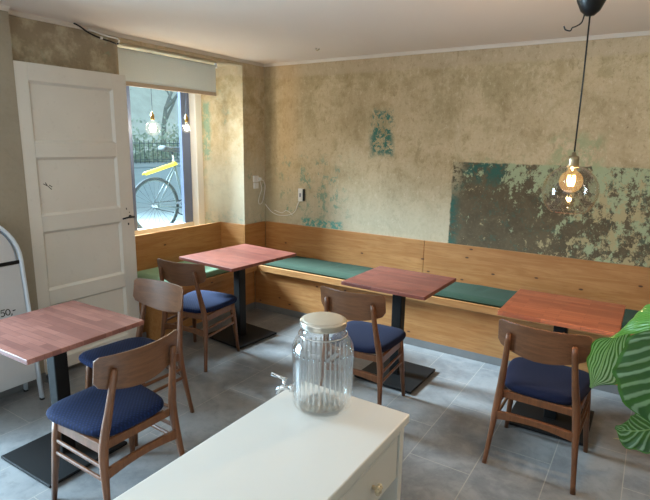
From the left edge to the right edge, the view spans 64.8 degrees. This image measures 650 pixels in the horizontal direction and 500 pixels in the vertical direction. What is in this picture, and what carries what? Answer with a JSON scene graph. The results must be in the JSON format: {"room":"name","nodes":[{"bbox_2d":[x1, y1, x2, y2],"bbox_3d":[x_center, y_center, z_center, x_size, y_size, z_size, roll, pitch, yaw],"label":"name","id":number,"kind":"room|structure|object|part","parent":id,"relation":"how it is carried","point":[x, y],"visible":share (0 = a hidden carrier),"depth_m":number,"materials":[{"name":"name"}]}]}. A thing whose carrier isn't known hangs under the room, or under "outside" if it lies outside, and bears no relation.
{"room":"cafe","nodes":[
{"label":"cafe","id":0,"kind":"room"},
{"bbox_2d":[0,10,44,373],"bbox_3d":[-3.610,0.012,1.902,0.985,2.516,4.400,8,14,32],"label":"wall pier","id":1,"kind":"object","parent":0,"point":[14,214],"visible":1,"depth_m":3.33,"materials":[{"name":"grey paint"}]},
{"bbox_2d":[13,60,139,374],"bbox_3d":[-1.779,-0.219,3.825,0.088,2.163,0.835,8,14,32],"label":"door","id":2,"kind":"structure","parent":1,"relation":"attached to","point":[74,130],"depth_m":3.76,"materials":[{"name":"paint"}]},
{"bbox_3d":[-1.794,-0.971,3.668,0.037,0.396,0.624,8,14,32],"label":"panel","id":3,"kind":"part","parent":2,"relation":"part of","materials":[{"name":"paint"}]},
{"bbox_3d":[-1.803,-0.481,3.770,0.037,0.398,0.624,8,14,32],"label":"panel","id":4,"kind":"part","parent":2,"relation":"part of","materials":[{"name":"paint"}]},
{"bbox_3d":[-1.811,0.031,3.877,0.037,0.423,0.624,8,14,32],"label":"panel","id":5,"kind":"part","parent":2,"relation":"part of","materials":[{"name":"paint"}]},
{"bbox_3d":[-1.820,0.548,3.985,0.037,0.415,0.624,8,14,32],"label":"panel","id":6,"kind":"part","parent":2,"relation":"part of","materials":[{"name":"paint"}]},
{"bbox_2d":[8,15,264,297],"bbox_3d":[-1.746,-0.514,4.818,0.900,2.616,2.600,8,14,32],"label":"wall","id":7,"kind":"structure","parent":0,"point":[233,127],"depth_m":5.30,"materials":[{"name":"paint"}]},
{"bbox_2d":[0,4,9,10],"bbox_3d":[-3.164,-1.143,1.380,0.028,0.026,4.400,8,14,32],"label":"trim","id":8,"kind":"structure","parent":7,"relation":"attached to","point":[2,7],"depth_m":3.17,"materials":[{"name":"white paint"}]},
{"bbox_2d":[0,332,146,397],"bbox_3d":[-2.028,0.903,3.761,0.097,0.066,1.790,8,14,32],"label":"baseboard","id":9,"kind":"structure","parent":7,"relation":"attached to","point":[13,390],"depth_m":3.56,"materials":[{"name":"tile"}]},
{"bbox_2d":[8,10,263,66],"bbox_3d":[-1.335,-1.723,4.309,0.028,0.026,2.600,8,14,32],"label":"trim","id":10,"kind":"structure","parent":7,"relation":"attached to","point":[10,12],"depth_m":3.98,"materials":[{"name":"white paint"}]},
{"bbox_2d":[149,93,160,131],"bbox_3d":[-1.544,-1.376,4.557,0.132,0.706,0.132,8,14,32],"label":"pendant","id":11,"kind":"object","parent":7,"relation":"hanging from","point":[151,114],"visible":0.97,"depth_m":4.59,"materials":[{"name":"clear glass"}]},
{"bbox_2d":[150,111,154,119],"bbox_3d":[-1.547,-1.204,4.592,0.035,0.079,0.034,8,14,32],"label":"socket","id":12,"kind":"object","parent":11,"relation":"attached to","point":[151,115],"depth_m":4.58,"materials":[{"name":"gold metal"}]},
{"bbox_2d":[126,86,204,235],"bbox_3d":[-1.789,-0.986,5.055,0.160,1.682,1.426,8,14,32],"label":"window","id":13,"kind":"structure","parent":7,"relation":"in","point":[191,146],"depth_m":5.53,"materials":[{"name":"paint"}]},
{"bbox_3d":[-1.837,-0.194,5.241,0.080,0.055,1.424,8,14,32],"label":"sill","id":14,"kind":"part","parent":13,"relation":"part of","materials":[{"name":"brown wood"}]},
{"bbox_2d":[117,47,216,95],"bbox_3d":[-1.382,-1.571,4.537,0.042,0.312,1.173,8,14,32],"label":"roller blind","id":15,"kind":"object","parent":7,"relation":"attached to","point":[140,69],"visible":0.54,"depth_m":4.49,"materials":[{"name":"fabric"}]},
{"bbox_2d":[184,59,188,130],"bbox_3d":[-1.328,-1.459,4.881,0.092,0.670,0.092,8,14,32],"label":"pendant","id":16,"kind":"object","parent":7,"relation":"hanging from","point":[186,117],"visible":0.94,"depth_m":4.91,"materials":[{"name":"clear glass"}]},
{"bbox_2d":[253,175,261,188],"bbox_3d":[-0.724,-0.727,5.488,0.055,0.137,0.093,8,14,32],"label":"wall socket","id":17,"kind":"object","parent":7,"relation":"attached to","point":[257,178],"visible":1,"depth_m":5.48,"materials":[{"name":"white plastic"}]},
{"bbox_2d":[258,180,264,203],"bbox_3d":[-0.675,-0.636,5.583,0.048,0.278,0.121,8,14,32],"label":"power cord","id":18,"kind":"object","parent":17,"relation":"hanging from","point":[262,180],"visible":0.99,"depth_m":5.58,"materials":[{"name":"white plastic"}]},
{"bbox_2d":[0,298,649,499],"bbox_3d":[-0.661,1.427,1.816,6.020,0.120,7.000,8,14,32],"label":"floor","id":19,"kind":"structure","parent":0,"point":[444,440],"depth_m":3.15,"materials":[{"name":"tile"}]},
{"bbox_2d":[0,226,30,319],"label":"sign","id":20,"kind":"object","parent":19,"relation":"on","point":[14,298],"depth_m":3.25,"materials":[{"name":"paint"}]},
{"bbox_3d":[-2.133,-0.028,3.033,0.038,0.278,0.536,8,14,32],"label":"header panel","id":21,"kind":"part","parent":20,"relation":"part of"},
{"bbox_3d":[-2.125,0.123,3.058,0.012,0.021,0.580,8,14,32],"label":"clip rail","id":22,"kind":"part","parent":20,"relation":"part of","materials":[{"name":"black metal"}]},
{"bbox_3d":[-2.198,0.408,3.163,0.099,1.251,0.623,8,14,32],"label":"frame","id":23,"kind":"part","parent":20,"relation":"part of","materials":[{"name":"paint"}]},
{"bbox_2d":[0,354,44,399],"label":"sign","id":24,"kind":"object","parent":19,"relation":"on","point":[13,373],"depth_m":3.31,"materials":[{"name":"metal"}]},
{"bbox_3d":[-2.099,0.520,3.119,0.083,0.775,0.570,8,14,32],"label":"panel","id":25,"kind":"part","parent":24,"relation":"part of","materials":[{"name":"white"}]},
{"bbox_2d":[0,300,143,487],"bbox_3d":[-1.442,0.766,2.790,0.646,0.750,0.640,8,14,31],"label":"cafe table","id":26,"kind":"object","parent":19,"relation":"on","point":[28,338],"visible":0.77,"depth_m":2.73,"materials":[{"name":"red wood"}]},
{"bbox_3d":[-1.442,0.771,2.791,0.076,0.696,0.076,8,14,31],"label":"post","id":27,"kind":"part","parent":26,"relation":"part of","materials":[{"name":"black metal"}]},
{"bbox_3d":[-1.448,1.117,2.863,0.460,0.016,0.460,8,14,31],"label":"plate","id":28,"kind":"part","parent":26,"relation":"part of","materials":[{"name":"black metal"}]},
{"bbox_2d":[46,329,184,499],"bbox_3d":[-1.017,0.794,2.482,0.539,0.838,0.474,8,14,32],"label":"dining chair","id":29,"kind":"object","parent":19,"relation":"on","point":[117,404],"visible":0.98,"depth_m":2.36,"materials":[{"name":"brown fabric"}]},
{"bbox_3d":[-1.283,1.006,2.449,0.082,0.428,0.042,-2,12,-12],"label":"leg","id":30,"kind":"part","parent":29,"relation":"part of","materials":[{"name":"brown wood"}]},
{"bbox_3d":[-1.113,0.844,2.322,0.350,0.048,0.022,8,14,32],"label":"seat rail","id":31,"kind":"part","parent":29,"relation":"part of","materials":[{"name":"brown wood"}]},
{"bbox_3d":[-1.051,0.759,2.497,0.456,0.053,0.455,8,14,32],"label":"seat","id":32,"kind":"part","parent":29,"relation":"part of","materials":[{"name":"blue fabric"}]},
{"bbox_3d":[-0.938,0.881,2.216,0.096,0.780,0.094,8,14,32],"label":"leg","id":33,"kind":"part","parent":29,"relation":"part of","materials":[{"name":"brown wood"}]},
{"bbox_3d":[-1.059,0.939,2.789,0.042,0.428,0.082,-2,12,-12],"label":"leg","id":34,"kind":"part","parent":29,"relation":"part of","materials":[{"name":"brown wood"}]},
{"bbox_3d":[-0.818,0.505,2.293,0.077,0.188,0.442,8,14,32],"label":"backrest","id":35,"kind":"part","parent":29,"relation":"part of","materials":[{"name":"brown wood"}]},
{"bbox_3d":[-0.870,0.829,2.392,0.020,0.040,0.370,8,14,32],"label":"seat rail","id":36,"kind":"part","parent":29,"relation":"part of","materials":[{"name":"brown wood"}]},
{"bbox_3d":[-0.849,0.947,2.401,0.020,0.057,0.396,8,14,32],"label":"rail","id":37,"kind":"part","parent":29,"relation":"part of","materials":[{"name":"brown wood"}]},
{"bbox_3d":[-0.731,0.819,2.529,0.096,0.780,0.094,8,14,32],"label":"leg","id":38,"kind":"part","parent":29,"relation":"part of","materials":[{"name":"brown wood"}]},
{"bbox_2d":[79,278,193,446],"bbox_3d":[-1.169,0.655,3.139,0.474,0.838,0.539,8,14,30],"label":"dining chair","id":39,"kind":"object","parent":19,"relation":"on","point":[156,294],"visible":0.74,"depth_m":3.21,"materials":[{"name":"brown wood"}]},
{"bbox_3d":[-1.442,0.861,3.132,0.082,0.428,0.042,-2,12,-14],"label":"leg","id":40,"kind":"part","parent":39,"relation":"part of","materials":[{"name":"brown wood"}]},
{"bbox_3d":[-1.190,0.631,3.098,0.455,0.053,0.456,8,14,30],"label":"seat","id":41,"kind":"part","parent":39,"relation":"part of","materials":[{"name":"blue fabric"}]},
{"bbox_3d":[-1.087,0.909,2.927,0.042,0.428,0.082,-2,12,-14],"label":"leg","id":42,"kind":"part","parent":39,"relation":"part of","materials":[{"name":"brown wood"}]},
{"bbox_3d":[-1.222,0.624,3.424,0.094,0.780,0.096,8,14,30],"label":"leg","id":43,"kind":"part","parent":39,"relation":"part of","materials":[{"name":"brown wood"}]},
{"bbox_3d":[-1.046,0.298,3.267,0.442,0.188,0.077,8,14,30],"label":"backrest","id":44,"kind":"part","parent":39,"relation":"part of","materials":[{"name":"brown wood"}]},
{"bbox_3d":[-0.895,0.669,3.235,0.094,0.780,0.096,8,14,30],"label":"leg","id":45,"kind":"part","parent":39,"relation":"part of","materials":[{"name":"brown wood"}]},
{"bbox_2d":[157,258,239,371],"bbox_3d":[-1.006,0.453,4.121,0.474,0.838,0.539,6,13,23],"label":"dining chair","id":46,"kind":"object","parent":19,"relation":"on","point":[203,302],"visible":0.84,"depth_m":3.93,"materials":[{"name":"brown wood"}]},
{"bbox_3d":[-1.270,0.502,4.007,0.094,0.780,0.096,6,13,23],"label":"leg","id":47,"kind":"part","parent":46,"relation":"part of","materials":[{"name":"brown wood"}]},
{"bbox_3d":[-1.095,0.176,3.848,0.442,0.188,0.077,6,13,23],"label":"backrest","id":48,"kind":"part","parent":46,"relation":"part of","materials":[{"name":"brown wood"}]},
{"bbox_3d":[-1.091,0.616,3.966,0.396,0.057,0.020,6,13,23],"label":"rail","id":49,"kind":"part","parent":46,"relation":"part of","materials":[{"name":"brown wood"}]},
{"bbox_3d":[-1.078,0.497,3.967,0.370,0.040,0.020,6,13,23],"label":"seat rail","id":50,"kind":"part","parent":46,"relation":"part of","materials":[{"name":"brown wood"}]},
{"bbox_3d":[-1.124,0.600,4.405,0.042,0.428,0.082,-4,13,-21],"label":"leg","id":51,"kind":"part","parent":46,"relation":"part of","materials":[{"name":"brown wood"}]},
{"bbox_3d":[-0.922,0.539,3.856,0.094,0.780,0.096,6,13,23],"label":"leg","id":52,"kind":"part","parent":46,"relation":"part of","materials":[{"name":"brown wood"}]},
{"bbox_3d":[-0.989,0.415,4.151,0.455,0.053,0.456,6,13,23],"label":"seat","id":53,"kind":"part","parent":46,"relation":"part of","materials":[{"name":"blue fabric"}]},
{"bbox_3d":[-0.835,0.490,4.039,0.022,0.048,0.350,6,13,23],"label":"seat rail","id":54,"kind":"part","parent":46,"relation":"part of","materials":[{"name":"brown wood"}]},
{"bbox_3d":[-0.748,0.641,4.241,0.082,0.428,0.042,-4,13,-21],"label":"leg","id":55,"kind":"part","parent":46,"relation":"part of","materials":[{"name":"brown wood"}]},
{"bbox_2d":[165,302,254,335],"bbox_3d":[-1.067,0.676,4.924,0.012,0.066,1.203,8,14,32],"label":"baseboard","id":56,"kind":"structure","parent":19,"relation":"on","point":[250,306],"depth_m":4.96,"materials":[{"name":"tile"}]},
{"bbox_2d":[179,244,296,348],"bbox_3d":[-0.756,0.410,4.551,0.661,0.750,0.771,10,15,36],"label":"cafe table","id":57,"kind":"object","parent":19,"relation":"on","point":[236,259],"visible":0.81,"depth_m":4.50,"materials":[{"name":"red wood"}]},
{"bbox_3d":[-0.756,0.415,4.552,0.076,0.696,0.076,10,15,36],"label":"post","id":58,"kind":"part","parent":57,"relation":"part of","materials":[{"name":"black metal"}]},
{"bbox_3d":[-0.762,0.761,4.624,0.460,0.016,0.460,10,15,36],"label":"plate","id":59,"kind":"part","parent":57,"relation":"part of","materials":[{"name":"black metal"}]},
{"bbox_2d":[113,381,409,499],"bbox_3d":[-0.251,1.025,1.276,0.429,0.900,1.245,8,14,32],"label":"cabinet","id":60,"kind":"object","parent":19,"relation":"on","point":[284,448],"depth_m":1.39,"materials":[{"name":"white paint"}]},
{"bbox_2d":[271,312,352,408],"bbox_3d":[-0.030,0.348,1.622,0.247,0.292,0.193,8,14,32],"label":"jar","id":61,"kind":"object","parent":60,"relation":"on","point":[315,322],"visible":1,"depth_m":1.56,"materials":[{"name":"clear glass"}]},
{"bbox_2d":[271,372,292,393],"bbox_3d":[-0.133,0.427,1.642,0.073,0.074,0.046,8,14,32],"label":"tap","id":62,"kind":"object","parent":61,"relation":"on","point":[282,387],"depth_m":1.63,"materials":[{"name":"silver metal"}]},
{"bbox_3d":[-0.005,0.224,1.581,0.146,0.023,0.146,8,14,32],"label":"lid","id":63,"kind":"part","parent":61,"relation":"part of","materials":[{"name":"beige metal"}]},
{"bbox_3d":[-0.005,0.211,1.578,0.132,0.004,0.132,1,12,1],"label":"lid","id":64,"kind":"part","parent":61,"relation":"part of","materials":[{"name":"beige metal"}]},
{"bbox_3d":[-0.065,0.668,1.442,0.324,0.143,0.562,8,14,32],"label":"drawer","id":65,"kind":"part","parent":60,"relation":"part of","materials":[{"name":"white paint"}]},
{"bbox_3d":[0.146,0.674,1.445,0.028,0.031,0.038,8,14,32],"label":"knob","id":66,"kind":"part","parent":60,"relation":"part of","materials":[{"name":"gold metal"}]},
{"bbox_2d":[320,286,405,404],"bbox_3d":[0.262,0.619,3.426,0.474,0.838,0.539,7,13,28],"label":"dining chair","id":67,"kind":"object","parent":19,"relation":"on","point":[366,339],"visible":0.86,"depth_m":3.23,"materials":[{"name":"brown wood"}]},
{"bbox_3d":[-0.010,0.664,3.333,0.094,0.780,0.096,7,13,28],"label":"leg","id":68,"kind":"part","parent":67,"relation":"part of","materials":[{"name":"brown wood"}]},
{"bbox_3d":[0.163,0.781,3.278,0.396,0.057,0.020,7,13,28],"label":"rail","id":69,"kind":"part","parent":67,"relation":"part of","materials":[{"name":"brown wood"}]},
{"bbox_3d":[0.178,0.662,3.278,0.370,0.040,0.020,7,13,28],"label":"seat rail","id":70,"kind":"part","parent":67,"relation":"part of","materials":[{"name":"brown wood"}]},
{"bbox_3d":[0.157,0.340,3.161,0.442,0.188,0.077,7,13,28],"label":"backrest","id":71,"kind":"part","parent":67,"relation":"part of","materials":[{"name":"brown wood"}]},
{"bbox_3d":[0.282,0.582,3.455,0.455,0.053,0.456,7,13,28],"label":"seat","id":72,"kind":"part","parent":67,"relation":"part of","materials":[{"name":"blue fabric"}]},
{"bbox_3d":[0.324,0.707,3.155,0.094,0.780,0.096,7,13,28],"label":"leg","id":73,"kind":"part","parent":67,"relation":"part of","materials":[{"name":"brown wood"}]},
{"bbox_3d":[0.426,0.659,3.332,0.022,0.048,0.350,7,13,28],"label":"seat rail","id":74,"kind":"part","parent":67,"relation":"part of","materials":[{"name":"brown wood"}]},
{"bbox_3d":[0.526,0.811,3.526,0.082,0.428,0.042,-3,12,-16],"label":"leg","id":75,"kind":"part","parent":67,"relation":"part of","materials":[{"name":"brown wood"}]},
{"bbox_2d":[135,221,649,384],"bbox_3d":[0.925,0.545,3.775,5.648,0.857,1.761,8,14,32],"label":"bench","id":76,"kind":"object","parent":19,"relation":"on","point":[472,327],"visible":0.4,"depth_m":4.59,"materials":[{"name":"brown wood"}]},
{"bbox_2d":[137,267,167,281],"bbox_3d":[-1.497,0.247,4.610,0.491,0.052,0.344,8,14,32],"label":"bench cushion","id":77,"kind":"object","parent":76,"relation":"on","point":[152,273],"depth_m":4.64,"materials":[{"name":"green fabric"}]},
{"bbox_2d":[204,265,229,277],"bbox_3d":[-1.102,0.223,4.755,0.361,0.052,0.309,8,14,32],"label":"bench cushion","id":78,"kind":"object","parent":76,"relation":"on","point":[210,271],"depth_m":4.83,"materials":[{"name":"green fabric"}]},
{"bbox_3d":[-1.019,0.276,4.796,0.015,0.062,1.155,8,14,32],"label":"rail","id":79,"kind":"part","parent":76,"relation":"part of","materials":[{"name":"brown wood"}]},
{"bbox_2d":[263,256,372,279],"bbox_3d":[0.199,0.202,4.964,1.816,0.052,0.428,8,14,32],"label":"bench cushion","id":80,"kind":"object","parent":76,"relation":"on","point":[337,270],"visible":0.44,"depth_m":5.03,"materials":[{"name":"green fabric"}]},
{"bbox_3d":[1.419,0.494,3.948,5.015,0.062,0.014,8,14,32],"label":"rail","id":81,"kind":"part","parent":76,"relation":"part of","materials":[{"name":"brown wood"}]},
{"bbox_2d":[433,282,516,307],"bbox_3d":[1.231,0.380,4.193,0.530,0.051,0.545,8,14,32],"label":"bench cushion","id":82,"kind":"object","parent":76,"relation":"on","point":[483,295],"depth_m":4.20,"materials":[{"name":"green fabric"}]},
{"bbox_2d":[621,309,637,328],"bbox_3d":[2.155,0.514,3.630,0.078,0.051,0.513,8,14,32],"label":"bench cushion","id":83,"kind":"object","parent":76,"relation":"on","point":[629,314],"depth_m":3.71,"materials":[{"name":"green fabric"}]},
{"bbox_2d":[341,266,455,393],"bbox_3d":[0.542,0.583,3.825,0.640,0.750,0.599,9,14,33],"label":"cafe table","id":84,"kind":"object","parent":19,"relation":"on","point":[401,283],"visible":0.78,"depth_m":3.76,"materials":[{"name":"red wood"}]},
{"bbox_3d":[0.536,0.935,3.898,0.460,0.016,0.460,9,14,33],"label":"plate","id":85,"kind":"part","parent":84,"relation":"part of","materials":[{"name":"black metal"}]},
{"bbox_3d":[0.542,0.588,3.826,0.076,0.696,0.076,9,14,33],"label":"post","id":86,"kind":"part","parent":84,"relation":"part of","materials":[{"name":"black metal"}]},
{"bbox_2d":[256,302,618,394],"bbox_3d":[1.402,0.895,4.077,5.080,0.066,0.012,8,14,32],"label":"baseboard","id":87,"kind":"structure","parent":19,"relation":"on","point":[613,389],"depth_m":4.32,"materials":[{"name":"tile"}]},
{"bbox_2d":[482,319,592,494],"bbox_3d":[1.211,0.759,2.830,0.474,0.838,0.539,9,14,33],"label":"dining chair","id":88,"kind":"object","parent":19,"relation":"on","point":[540,378],"visible":0.96,"depth_m":2.66,"materials":[{"name":"brown wood"}]},
{"bbox_3d":[0.931,0.799,2.763,0.094,0.780,0.096,9,14,33],"label":"leg","id":89,"kind":"part","parent":88,"relation":"part of","materials":[{"name":"brown wood"}]},
{"bbox_3d":[1.138,0.904,3.131,0.042,0.428,0.082,-1,12,-11],"label":"leg","id":90,"kind":"part","parent":88,"relation":"part of","materials":[{"name":"brown wood"}]},
{"bbox_3d":[1.095,0.919,2.692,0.396,0.057,0.020,9,14,33],"label":"rail","id":91,"kind":"part","parent":88,"relation":"part of","materials":[{"name":"brown wood"}]},
{"bbox_3d":[1.113,0.800,2.691,0.370,0.040,0.020,9,14,33],"label":"seat rail","id":92,"kind":"part","parent":88,"relation":"part of","materials":[{"name":"brown wood"}]},
{"bbox_3d":[1.087,0.478,2.577,0.442,0.188,0.077,9,14,33],"label":"backrest","id":93,"kind":"part","parent":88,"relation":"part of","materials":[{"name":"brown wood"}]},
{"bbox_3d":[1.235,0.723,2.858,0.455,0.053,0.456,9,14,33],"label":"seat","id":94,"kind":"part","parent":88,"relation":"part of","materials":[{"name":"blue fabric"}]},
{"bbox_3d":[1.246,0.847,2.555,0.094,0.780,0.096,9,14,33],"label":"leg","id":95,"kind":"part","parent":88,"relation":"part of","materials":[{"name":"brown wood"}]},
{"bbox_3d":[1.364,0.802,2.721,0.022,0.048,0.350,9,14,33],"label":"seat rail","id":96,"kind":"part","parent":88,"relation":"part of","materials":[{"name":"brown wood"}]},
{"bbox_3d":[1.479,0.957,2.905,0.082,0.428,0.042,-1,12,-11],"label":"leg","id":97,"kind":"part","parent":88,"relation":"part of","materials":[{"name":"brown wood"}]},
{"bbox_2d":[497,289,625,445],"bbox_3d":[1.459,0.724,3.227,0.640,0.750,0.599,8,14,32],"label":"cafe table","id":98,"kind":"object","parent":19,"relation":"on","point":[563,312],"visible":0.55,"depth_m":3.14,"materials":[{"name":"orange wood"}]},
{"bbox_3d":[1.453,1.075,3.301,0.460,0.016,0.460,8,14,32],"label":"plate","id":99,"kind":"part","parent":98,"relation":"part of","materials":[{"name":"black metal"}]},
{"bbox_3d":[1.459,0.729,3.228,0.076,0.696,0.076,8,14,32],"label":"post","id":100,"kind":"part","parent":98,"relation":"part of","materials":[{"name":"black metal"}]},
{"bbox_3d":[0.740,1.199,1.018,0.330,0.701,0.330,8,14,32],"label":"plant stand","id":101,"kind":"object","parent":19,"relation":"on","visible":0},
{"bbox_2d":[587,304,649,453],"bbox_3d":[0.721,0.496,0.851,0.581,0.742,0.553,8,14,32],"label":"potted plant","id":102,"kind":"object","parent":101,"relation":"on","point":[622,359],"visible":1,"depth_m":0.90,"materials":[{"name":"green plant"}]},
{"bbox_2d":[0,0,649,63],"bbox_3d":[-0.638,-1.196,1.405,6.200,0.150,7.200,8,14,32],"label":"ceiling","id":103,"kind":"structure","parent":0,"point":[260,31],"depth_m":3.43,"materials":[{"name":"paint"}]},
{"bbox_2d":[73,23,119,44],"bbox_3d":[-1.664,-1.582,3.758,0.029,0.095,0.373,8,14,30],"label":"cable","id":104,"kind":"object","parent":103,"relation":"hanging from","point":[81,27],"visible":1,"depth_m":3.77,"materials":[{"name":"black plastic"}]},
{"bbox_2d":[541,0,605,213],"bbox_3d":[1.050,-0.687,2.091,0.225,1.070,0.225,8,14,32],"label":"pendant lamp","id":105,"kind":"object","parent":103,"relation":"hanging from","point":[588,8],"visible":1,"depth_m":2.07,"materials":[{"name":"clear glass"}]},
{"bbox_3d":[1.043,-0.259,2.181,0.225,0.196,0.225,8,14,32],"label":"lamp shade","id":106,"kind":"part","parent":105,"relation":"part of","materials":[{"name":"clear glass"}]},
{"bbox_2d":[566,152,579,167],"bbox_3d":[1.045,-0.379,2.156,0.048,0.064,0.048,8,14,32],"label":"socket","id":107,"kind":"object","parent":105,"relation":"attached to","point":[573,160],"depth_m":2.14,"materials":[{"name":"gold metal"}]},
{"bbox_3d":[1.051,-0.674,2.094,0.008,0.535,0.007,8,14,32],"label":"cord","id":108,"kind":"part","parent":105,"relation":"part of","materials":[{"name":"black fabric"}]},
{"bbox_2d":[264,35,649,267],"bbox_3d":[1.240,-0.461,4.560,6.200,2.516,0.200,8,14,32],"label":"wall","id":109,"kind":"structure","parent":0,"point":[454,147],"depth_m":4.33,"materials":[{"name":"paint"}]},
{"bbox_2d":[265,202,298,215],"bbox_3d":[-0.465,-0.460,5.548,0.463,0.181,0.015,8,14,31],"label":"cable","id":110,"kind":"object","parent":109,"relation":"attached to","point":[298,202],"visible":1,"depth_m":5.55,"materials":[{"name":"white plastic"}]},
{"bbox_2d":[298,188,304,200],"bbox_3d":[-0.248,-0.578,5.378,0.072,0.133,0.029,8,14,32],"label":"thermostat","id":111,"kind":"object","parent":109,"relation":"attached to","point":[301,192],"visible":1,"depth_m":5.37,"materials":[{"name":"white plastic"}]},
{"bbox_2d":[264,30,649,66],"bbox_3d":[1.577,-1.605,3.974,5.300,0.026,0.028,8,14,32],"label":"trim","id":112,"kind":"structure","parent":109,"relation":"attached to","point":[639,33],"depth_m":4.19,"materials":[{"name":"white paint"}]},
{"label":"outside","id":113,"kind":"structure","parent":0,"visible":0},
{"bbox_2d":[134,160,179,168],"bbox_3d":[-6.052,-4.886,29.007,5.200,0.250,66.000,8,14,32],"label":"pavement","id":114,"kind":"structure","parent":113,"point":[156,164],"depth_m":24.12,"materials":[{"name":"grey concrete"}]},
{"bbox_2d":[131,116,179,161],"bbox_3d":[-7.301,-6.728,29.497,2.412,3.201,26.164,8,14,32],"label":"hedge","id":115,"kind":"object","parent":114,"relation":"on","point":[167,155],"visible":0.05,"depth_m":26.85,"materials":[{"name":"green plant"}]},
{"bbox_2d":[134,140,179,162],"bbox_3d":[-7.297,-5.109,27.355,0.040,1.420,26.000,8,14,32],"label":"iron railing","id":116,"kind":"object","parent":114,"relation":"on","point":[148,143],"visible":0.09,"depth_m":25.50,"materials":[{"name":"black metal"}]},
{"bbox_3d":[-7.301,-4.874,27.404,0.040,0.040,26.000,8,14,32],"label":"rail","id":117,"kind":"part","parent":116,"relation":"part of","materials":[{"name":"metal"}]},
{"bbox_3d":[-7.288,-5.657,27.241,0.040,0.040,26.000,8,14,32],"label":"rail","id":118,"kind":"part","parent":116,"relation":"part of","materials":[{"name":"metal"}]},
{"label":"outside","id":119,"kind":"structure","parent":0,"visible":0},
{"bbox_2d":[129,86,179,159],"bbox_3d":[-19.018,-18.359,38.532,30.000,21.845,60.000,8,14,32],"label":"grass bank","id":120,"kind":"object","parent":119,"point":[140,98],"visible":0.02,"depth_m":37.56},
{"bbox_2d":[161,90,177,144],"bbox_3d":[-8.525,-9.602,30.584,5.458,8.209,6.150,-2,12,-12],"label":"bare tree","id":121,"kind":"object","parent":120,"relation":"on","point":[168,103],"visible":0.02,"depth_m":30.61,"materials":[{"name":"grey plant"}]},
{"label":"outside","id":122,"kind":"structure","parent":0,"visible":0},
{"bbox_2d":[136,199,182,227],"bbox_3d":[-0.107,-1.158,11.259,3.280,0.100,42.000,8,14,32],"label":"pavement","id":123,"kind":"structure","parent":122,"point":[147,206],"depth_m":7.87,"materials":[{"name":"grey concrete"}]},
{"bbox_2d":[135,145,181,228],"bbox_3d":[-1.722,-0.787,6.520,0.560,1.065,1.726,10,15,36],"label":"bicycle","id":124,"kind":"object","parent":123,"relation":"on","point":[163,148],"visible":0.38,"depth_m":6.20,"materials":[{"name":"metal"}]},
{"bbox_3d":[-1.944,-0.514,6.361,0.010,0.188,0.402,10,15,36],"label":"chain","id":125,"kind":"part","parent":124,"relation":"part of","materials":[{"name":"metal"}]},
{"bbox_3d":[-1.720,-0.849,6.507,0.129,0.627,1.054,10,15,36],"label":"frame","id":126,"kind":"part","parent":124,"relation":"part of","materials":[{"name":"grey paint"}]},
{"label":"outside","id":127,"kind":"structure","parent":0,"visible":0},
{"bbox_2d":[134,167,181,202],"bbox_3d":[-2.135,-3.059,20.716,10.600,0.190,56.000,8,14,32],"label":"road","id":128,"kind":"structure","parent":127,"point":[145,189],"depth_m":13.63,"materials":[{"name":"asphalt"}]}
]}

